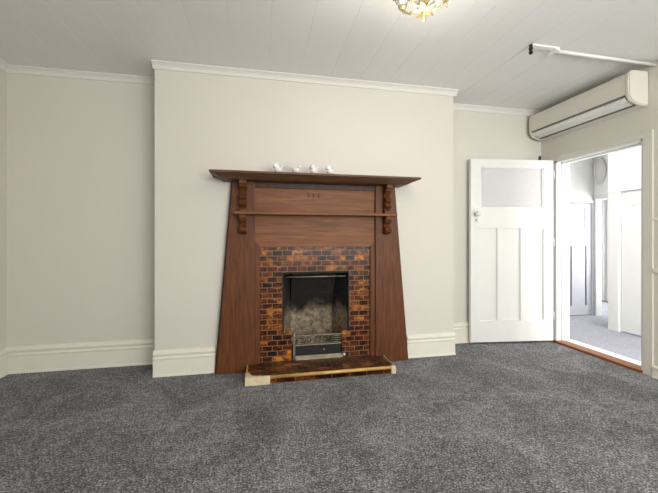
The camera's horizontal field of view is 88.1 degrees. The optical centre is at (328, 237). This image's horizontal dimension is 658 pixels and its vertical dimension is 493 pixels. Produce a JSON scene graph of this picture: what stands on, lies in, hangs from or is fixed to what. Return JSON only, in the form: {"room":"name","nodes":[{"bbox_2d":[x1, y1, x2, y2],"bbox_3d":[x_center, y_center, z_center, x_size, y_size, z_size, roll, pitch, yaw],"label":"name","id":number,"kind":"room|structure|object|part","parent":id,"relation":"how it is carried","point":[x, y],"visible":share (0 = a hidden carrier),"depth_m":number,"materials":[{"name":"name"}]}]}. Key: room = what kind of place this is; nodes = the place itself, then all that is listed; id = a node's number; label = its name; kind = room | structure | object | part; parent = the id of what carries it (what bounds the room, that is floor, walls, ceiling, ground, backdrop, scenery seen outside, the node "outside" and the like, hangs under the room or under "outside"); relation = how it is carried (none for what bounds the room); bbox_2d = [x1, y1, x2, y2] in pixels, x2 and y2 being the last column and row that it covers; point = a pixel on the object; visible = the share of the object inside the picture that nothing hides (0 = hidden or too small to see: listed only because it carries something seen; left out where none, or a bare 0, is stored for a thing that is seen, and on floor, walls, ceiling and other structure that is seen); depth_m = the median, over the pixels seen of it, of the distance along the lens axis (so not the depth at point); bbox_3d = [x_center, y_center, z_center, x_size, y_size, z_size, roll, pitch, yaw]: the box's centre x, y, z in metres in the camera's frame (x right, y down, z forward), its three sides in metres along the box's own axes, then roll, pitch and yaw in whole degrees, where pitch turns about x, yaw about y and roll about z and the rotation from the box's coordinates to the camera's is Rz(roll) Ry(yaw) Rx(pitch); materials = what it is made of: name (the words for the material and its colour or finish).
{"room":"living room","nodes":[
{"label":"living room","id":0,"kind":"room"},
{"bbox_2d":[0,69,6,350],"bbox_3d":[-2.274,-0.212,0.292,0.120,2.725,5.280,0,0,-12],"label":"wall","id":1,"kind":"structure","parent":0,"point":[3,75],"depth_m":2.86,"materials":[{"name":"paint"}]},
{"bbox_2d":[0,349,7,377],"bbox_3d":[-2.197,1.042,0.293,0.030,0.215,5.250,0,0,-12],"label":"baseboard","id":2,"kind":"structure","parent":1,"relation":"attached to","point":[3,357],"depth_m":2.83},
{"bbox_2d":[0,58,8,69],"bbox_3d":[-2.185,-1.430,0.285,0.052,0.050,5.230,0,0,-12],"label":"crown molding","id":3,"kind":"structure","parent":1,"relation":"attached to","point":[3,64],"depth_m":2.81,"materials":[{"name":"paint"}]},
{"bbox_2d":[7,73,593,346],"bbox_3d":[0.880,-0.128,4.404,7.940,2.895,1.520,0,0,-12],"label":"wall","id":4,"kind":"structure","parent":0,"point":[81,152],"depth_m":3.02,"materials":[{"name":"paint"}]},
{"bbox_2d":[5,339,154,373],"bbox_3d":[-2.125,1.037,3.002,1.253,0.226,0.030,0,0,-12],"label":"baseboard","id":5,"kind":"structure","parent":4,"relation":"attached to","point":[104,354],"depth_m":2.98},
{"bbox_2d":[5,64,154,84],"bbox_3d":[-2.122,-1.430,2.991,1.253,0.050,0.052,0,0,-12],"label":"crown molding","id":6,"kind":"structure","parent":4,"relation":"attached to","point":[17,69],"depth_m":2.98,"materials":[{"name":"paint"}]},
{"bbox_2d":[453,322,472,343],"bbox_3d":[1.833,1.040,3.807,1.290,0.219,0.030,0,0,-12],"label":"baseboard","id":7,"kind":"structure","parent":4,"relation":"attached to","point":[461,330],"depth_m":3.72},
{"bbox_2d":[453,103,540,115],"bbox_3d":[1.820,-1.430,3.793,1.320,0.050,0.052,0,0,-12],"label":"crown molding","id":8,"kind":"structure","parent":4,"relation":"attached to","point":[464,107],"depth_m":3.79,"materials":[{"name":"paint"}]},
{"bbox_2d":[469,156,554,341],"bbox_3d":[2.007,0.111,3.696,0.953,2.034,0.114,0,0,-5],"label":"door","id":9,"kind":"structure","parent":4,"relation":"in","point":[511,241],"depth_m":3.72,"materials":[{"name":"white paint"}]},
{"bbox_3d":[1.587,-0.245,3.672,0.043,0.160,0.006,0,0,-5],"label":"lock plate","id":10,"kind":"part","parent":9,"relation":"part of","materials":[{"name":"silver metal"}]},
{"bbox_3d":[1.731,0.398,3.709,0.203,1.013,0.010,0,0,-5],"label":"panel","id":11,"kind":"part","parent":9,"relation":"part of","materials":[{"name":"white paint"}]},
{"bbox_3d":[1.999,-0.550,3.730,0.730,0.458,0.006,0,0,-5],"label":"glass pane","id":12,"kind":"part","parent":9,"relation":"part of","materials":[{"name":"white glass"}]},
{"bbox_3d":[1.993,0.398,3.730,0.208,1.013,0.010,0,0,-5],"label":"panel","id":13,"kind":"part","parent":9,"relation":"part of","materials":[{"name":"white paint"}]},
{"bbox_3d":[2.258,0.398,3.751,0.210,1.013,0.010,0,0,-5],"label":"panel","id":14,"kind":"part","parent":9,"relation":"part of","materials":[{"name":"white paint"}]},
{"bbox_2d":[569,203,591,315],"bbox_3d":[4.102,0.362,5.774,0.822,1.895,0.040,0,0,-12],"label":"door","id":15,"kind":"structure","parent":4,"relation":"in","point":[580,215],"depth_m":5.79,"materials":[{"name":"white paint"}]},
{"bbox_3d":[4.094,0.640,5.772,0.043,1.028,0.006,0,0,-12],"label":"panel","id":16,"kind":"part","parent":15,"relation":"part of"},
{"bbox_3d":[4.096,-0.310,5.773,0.578,0.418,0.006,0,0,-12],"label":"glass pane","id":17,"kind":"part","parent":15,"relation":"part of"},
{"bbox_3d":[4.388,0.640,5.832,0.043,1.028,0.006,0,0,-12],"label":"panel","id":18,"kind":"part","parent":15,"relation":"part of","materials":[{"name":"white wood"}]},
{"bbox_2d":[569,194,607,315],"bbox_3d":[4.162,0.300,5.352,0.930,2.040,0.770,0,0,-12],"label":"door frame","id":19,"kind":"structure","parent":4,"relation":"attached to","point":[605,196],"depth_m":5.78,"materials":[{"name":"white paint"}]},
{"bbox_2d":[155,69,452,363],"bbox_3d":[-0.141,-0.152,3.257,2.737,2.605,0.320,0,0,-12],"label":"wall","id":20,"kind":"structure","parent":0,"point":[204,122],"depth_m":3.02,"materials":[{"name":"paint"}]},
{"bbox_2d":[153,347,214,377],"bbox_3d":[-1.214,1.042,2.860,0.491,0.215,0.030,0,0,-12],"label":"baseboard","id":21,"kind":"structure","parent":20,"relation":"attached to","point":[188,361],"depth_m":2.85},
{"bbox_2d":[151,60,458,96],"bbox_3d":[-0.095,-1.430,3.077,2.779,0.050,0.052,0,0,-12],"label":"crown molding","id":22,"kind":"structure","parent":20,"relation":"attached to","point":[156,64],"depth_m":3.04,"materials":[{"name":"paint"}]},
{"bbox_2d":[209,169,420,374],"bbox_3d":[-0.089,0.307,2.959,1.786,1.686,0.284,0,0,-12],"label":"mantelpiece","id":23,"kind":"object","parent":20,"relation":"attached to","point":[267,208],"visible":0.98,"depth_m":3.00,"materials":[{"name":"brown wood"}]},
{"bbox_2d":[273,162,282,171],"bbox_3d":[-0.419,-0.584,2.856,0.104,0.096,0.054,0,0,-23],"label":"bird figurine","id":24,"kind":"object","parent":23,"relation":"on","point":[277,168],"visible":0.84,"depth_m":2.83,"materials":[{"name":"white ceramic"}]},
{"bbox_2d":[291,163,301,172],"bbox_3d":[-0.271,-0.584,2.881,0.104,0.096,0.054,0,0,6],"label":"bird figurine","id":25,"kind":"object","parent":23,"relation":"on","point":[294,168],"visible":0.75,"depth_m":2.87,"materials":[{"name":"white ceramic"}]},
{"bbox_2d":[309,164,318,172],"bbox_3d":[-0.121,-0.584,2.918,0.104,0.096,0.054,0,0,-34],"label":"bird figurine","id":26,"kind":"object","parent":23,"relation":"on","point":[313,169],"visible":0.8,"depth_m":2.89,"materials":[{"name":"white ceramic"}]},
{"bbox_2d":[209,169,420,181],"bbox_3d":[-0.089,-0.527,2.959,1.786,0.018,0.284,0,0,-12],"label":"shelf","id":27,"kind":"object","parent":23,"relation":"attached to","point":[215,173],"depth_m":2.83,"materials":[{"name":"brown wood"}]},
{"bbox_3d":[-0.107,-0.459,3.051,1.092,0.047,0.014,0,0,-12],"label":"frieze moulding","id":28,"kind":"part","parent":23,"relation":"part of","materials":[{"name":"brown wood"}]},
{"bbox_3d":[-0.090,-0.500,2.966,1.744,0.036,0.269,0,0,-12],"label":"bed moulding","id":29,"kind":"part","parent":23,"relation":"part of","materials":[{"name":"brown wood"}]},
{"bbox_2d":[234,211,397,216],"bbox_3d":[-0.094,-0.208,2.986,1.424,0.024,0.146,0,0,-12],"label":"shelf","id":30,"kind":"object","parent":23,"relation":"attached to","point":[236,213],"depth_m":2.96,"materials":[{"name":"brown wood"}]},
{"bbox_2d":[325,165,335,173],"bbox_3d":[0.022,-0.584,2.945,0.104,0.096,0.054,0,0,-17],"label":"bird figurine","id":31,"kind":"object","parent":23,"relation":"on","point":[328,168],"visible":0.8,"depth_m":2.92,"materials":[{"name":"white ceramic"}]},
{"bbox_2d":[260,247,369,362],"bbox_3d":[-0.127,0.584,3.147,1.000,1.008,0.182,0,0,-12],"label":"surround","id":32,"kind":"object","parent":20,"relation":"attached to","point":[275,344],"visible":0.95,"depth_m":3.05,"materials":[{"name":"brick"}]},
{"bbox_3d":[-0.113,0.576,3.063,0.610,0.548,0.012,0,0,-12],"label":"metal trim","id":33,"kind":"part","parent":32,"relation":"part of","materials":[{"name":"black metal"}]},
{"bbox_2d":[284,273,347,360],"bbox_3d":[-0.152,0.705,3.254,0.598,0.826,0.314,0,0,-12],"label":"firebox","id":34,"kind":"object","parent":20,"relation":"in","point":[312,305],"visible":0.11,"depth_m":3.32,"materials":[{"name":"black metal"}]},
{"bbox_2d":[406,332,455,357],"bbox_3d":[0.996,1.042,3.310,0.504,0.215,0.030,0,0,-12],"label":"baseboard","id":35,"kind":"structure","parent":20,"relation":"attached to","point":[434,344],"depth_m":3.30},
{"bbox_2d":[0,340,657,492],"bbox_3d":[0.328,1.210,0.822,5.430,0.120,5.520,0,0,-12],"label":"floor","id":36,"kind":"structure","parent":0,"point":[549,416],"depth_m":2.03,"materials":[{"name":"grey carpet"}]},
{"bbox_2d":[245,355,395,385],"bbox_3d":[-0.073,1.117,2.910,1.246,0.066,0.320,0,0,-12],"label":"hearth","id":37,"kind":"object","parent":36,"relation":"on","point":[266,373],"visible":1,"depth_m":2.83,"materials":[{"name":"tile"}]},
{"bbox_2d":[292,330,344,360],"bbox_3d":[-0.090,0.965,3.083,0.490,0.244,0.062,0,0,-12],"label":"grate","id":38,"kind":"object","parent":37,"relation":"on","point":[320,350],"visible":1,"depth_m":3.08,"materials":[{"name":"metal"}]},
{"bbox_3d":[-0.312,0.965,3.039,0.038,0.244,0.037,0,0,-12],"label":"post","id":39,"kind":"part","parent":38,"relation":"part of","materials":[{"name":"metal"}]},
{"bbox_3d":[-0.092,1.010,3.093,0.428,0.090,0.010,0,0,-12],"label":"ash door","id":40,"kind":"part","parent":38,"relation":"part of","materials":[{"name":"black metal"}]},
{"bbox_3d":[-0.091,0.963,3.084,0.452,0.010,0.014,0,0,-12],"label":"rail","id":41,"kind":"part","parent":38,"relation":"part of","materials":[{"name":"metal"}]},
{"bbox_3d":[-0.091,0.878,3.084,0.452,0.010,0.014,0,0,-12],"label":"rail","id":42,"kind":"part","parent":38,"relation":"part of","materials":[{"name":"metal"}]},
{"bbox_2d":[553,340,642,373],"bbox_3d":[2.623,1.148,3.332,0.120,0.044,0.893,0,0,-12],"label":"threshold","id":43,"kind":"object","parent":36,"relation":"on","point":[614,360],"visible":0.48,"depth_m":3.26,"materials":[{"name":"brown wood"}]},
{"bbox_2d":[0,0,657,110],"bbox_3d":[0.377,-1.515,0.832,5.330,0.120,5.280,0,0,-12],"label":"ceiling","id":44,"kind":"structure","parent":0,"point":[479,49],"depth_m":2.50,"materials":[{"name":"paint"}]},
{"bbox_2d":[393,0,448,21],"bbox_3d":[0.517,-1.309,1.821,0.345,0.292,0.343,0,0,-12],"label":"chandelier","id":45,"kind":"object","parent":44,"relation":"hanging from","point":[424,7],"visible":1,"depth_m":1.83,"materials":[{"name":"gold metal"}]},
{"bbox_3d":[0.415,-1.329,1.902,0.114,0.085,0.116,0,0,-12],"label":"lamp shade","id":46,"kind":"part","parent":45,"relation":"part of","materials":[{"name":"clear glass"}]},
{"bbox_3d":[0.455,-1.254,1.867,0.119,0.059,0.012,0,0,37],"label":"arm","id":47,"kind":"part","parent":45,"relation":"part of","materials":[{"name":"gold metal"}]},
{"bbox_3d":[0.508,-1.309,1.828,0.150,0.292,0.150,0,0,-12],"label":"stem","id":48,"kind":"part","parent":45,"relation":"part of","materials":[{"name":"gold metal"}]},
{"bbox_3d":[0.552,-1.329,1.944,0.114,0.085,0.116,0,0,-12],"label":"lamp shade","id":49,"kind":"part","parent":45,"relation":"part of","materials":[{"name":"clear glass"}]},
{"bbox_3d":[0.573,-1.254,1.827,0.119,0.059,0.012,0,0,1],"label":"arm","id":50,"kind":"part","parent":45,"relation":"part of","materials":[{"name":"gold metal"}]},
{"bbox_2d":[529,44,656,65],"bbox_3d":[2.094,-1.416,2.698,1.219,0.076,0.083,0,0,-12],"label":"ceiling pipe","id":51,"kind":"object","parent":44,"relation":"attached to","point":[552,49],"visible":1,"depth_m":2.66,"materials":[{"name":"white plastic"}]},
{"bbox_2d":[541,61,657,365],"bbox_3d":[3.067,-0.128,1.379,0.160,2.895,5.280,0,0,-12],"label":"wall","id":52,"kind":"structure","parent":0,"point":[643,119],"depth_m":3.02,"materials":[{"name":"paint"}]},
{"bbox_2d":[529,70,647,140],"bbox_3d":[2.478,-1.257,3.360,0.205,0.290,1.073,0,0,-12],"label":"air conditioner","id":53,"kind":"object","parent":52,"relation":"attached to","point":[628,92],"visible":1,"depth_m":3.14,"materials":[{"name":"plastic"}]},
{"bbox_2d":[550,129,653,376],"bbox_3d":[2.663,0.125,3.330,0.180,2.050,1.015,0,0,-12],"label":"door frame","id":54,"kind":"structure","parent":52,"relation":"attached to","point":[561,166],"depth_m":3.03,"materials":[{"name":"white paint"}]},
{"bbox_2d":[566,339,640,365],"bbox_3d":[2.744,1.225,3.357,0.124,0.186,0.893,0,0,-12],"label":"threshold","id":55,"kind":"object","parent":52,"relation":"attached to","point":[569,340],"visible":0.2,"depth_m":3.36,"materials":[{"name":"white varnished reddish-brown wood"}]},
{"bbox_2d":[652,365,657,378],"bbox_3d":[3.089,1.102,0.792,0.030,0.097,4.120,0,0,-12],"label":"baseboard","id":56,"kind":"structure","parent":52,"relation":"attached to","point":[655,368],"depth_m":2.79,"materials":[{"name":"white paint"}]},
{"bbox_2d":[594,154,607,315],"bbox_3d":[4.667,-0.075,5.450,0.100,2.790,0.780,0,0,-12],"label":"wall","id":57,"kind":"structure","parent":0,"point":[602,188],"depth_m":5.78,"materials":[{"name":"white paint"}]},
{"bbox_2d":[593,158,605,183],"bbox_3d":[4.543,-1.130,5.710,0.036,0.436,0.212,0,0,-12],"label":"wall plate","id":58,"kind":"object","parent":57,"relation":"attached to","point":[599,169],"visible":1,"depth_m":5.71,"materials":[{"name":"white ceramic"}]},
{"bbox_2d":[569,300,640,361],"bbox_3d":[4.505,1.370,4.590,3.940,0.100,6.000,0,0,-12],"label":"floor","id":59,"kind":"structure","parent":0,"point":[592,330],"depth_m":4.60,"materials":[{"name":"carpet"}]},
{"bbox_2d":[608,146,640,331],"bbox_3d":[4.709,-0.075,3.315,0.670,2.790,3.420,0,0,-12],"label":"wall","id":60,"kind":"structure","parent":0,"point":[624,167],"depth_m":4.77,"materials":[{"name":"white paint"}]},
{"bbox_2d":[608,183,640,331],"bbox_3d":[4.135,0.300,4.377,0.030,2.040,1.070,0,0,-12],"label":"door frame","id":61,"kind":"structure","parent":60,"relation":"attached to","point":[613,192],"depth_m":4.81,"materials":[{"name":"white paint"}]},
{"bbox_2d":[621,190,640,335],"bbox_3d":[4.194,0.333,4.364,0.040,1.935,0.820,0,0,-12],"label":"door","id":62,"kind":"structure","parent":60,"relation":"in","point":[630,201],"depth_m":4.63,"materials":[{"name":"white paint"}]},
{"bbox_3d":[4.195,-0.305,4.359,0.006,0.298,0.578,0,0,-12],"label":"glass pane","id":63,"kind":"part","parent":62,"relation":"part of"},
{"bbox_3d":[5.277,-0.075,6.441,1.690,2.790,2.680,0,0,-12],"label":"wall","id":64,"kind":"structure","parent":0,"visible":0},
{"bbox_2d":[602,199,607,300],"bbox_3d":[5.723,0.070,6.879,0.068,2.440,1.100,0,0,-12],"label":"curtain","id":65,"kind":"object","parent":64,"relation":"hanging from","point":[604,202],"visible":0.06,"depth_m":7.01,"materials":[{"name":"white fabric"}]}
]}

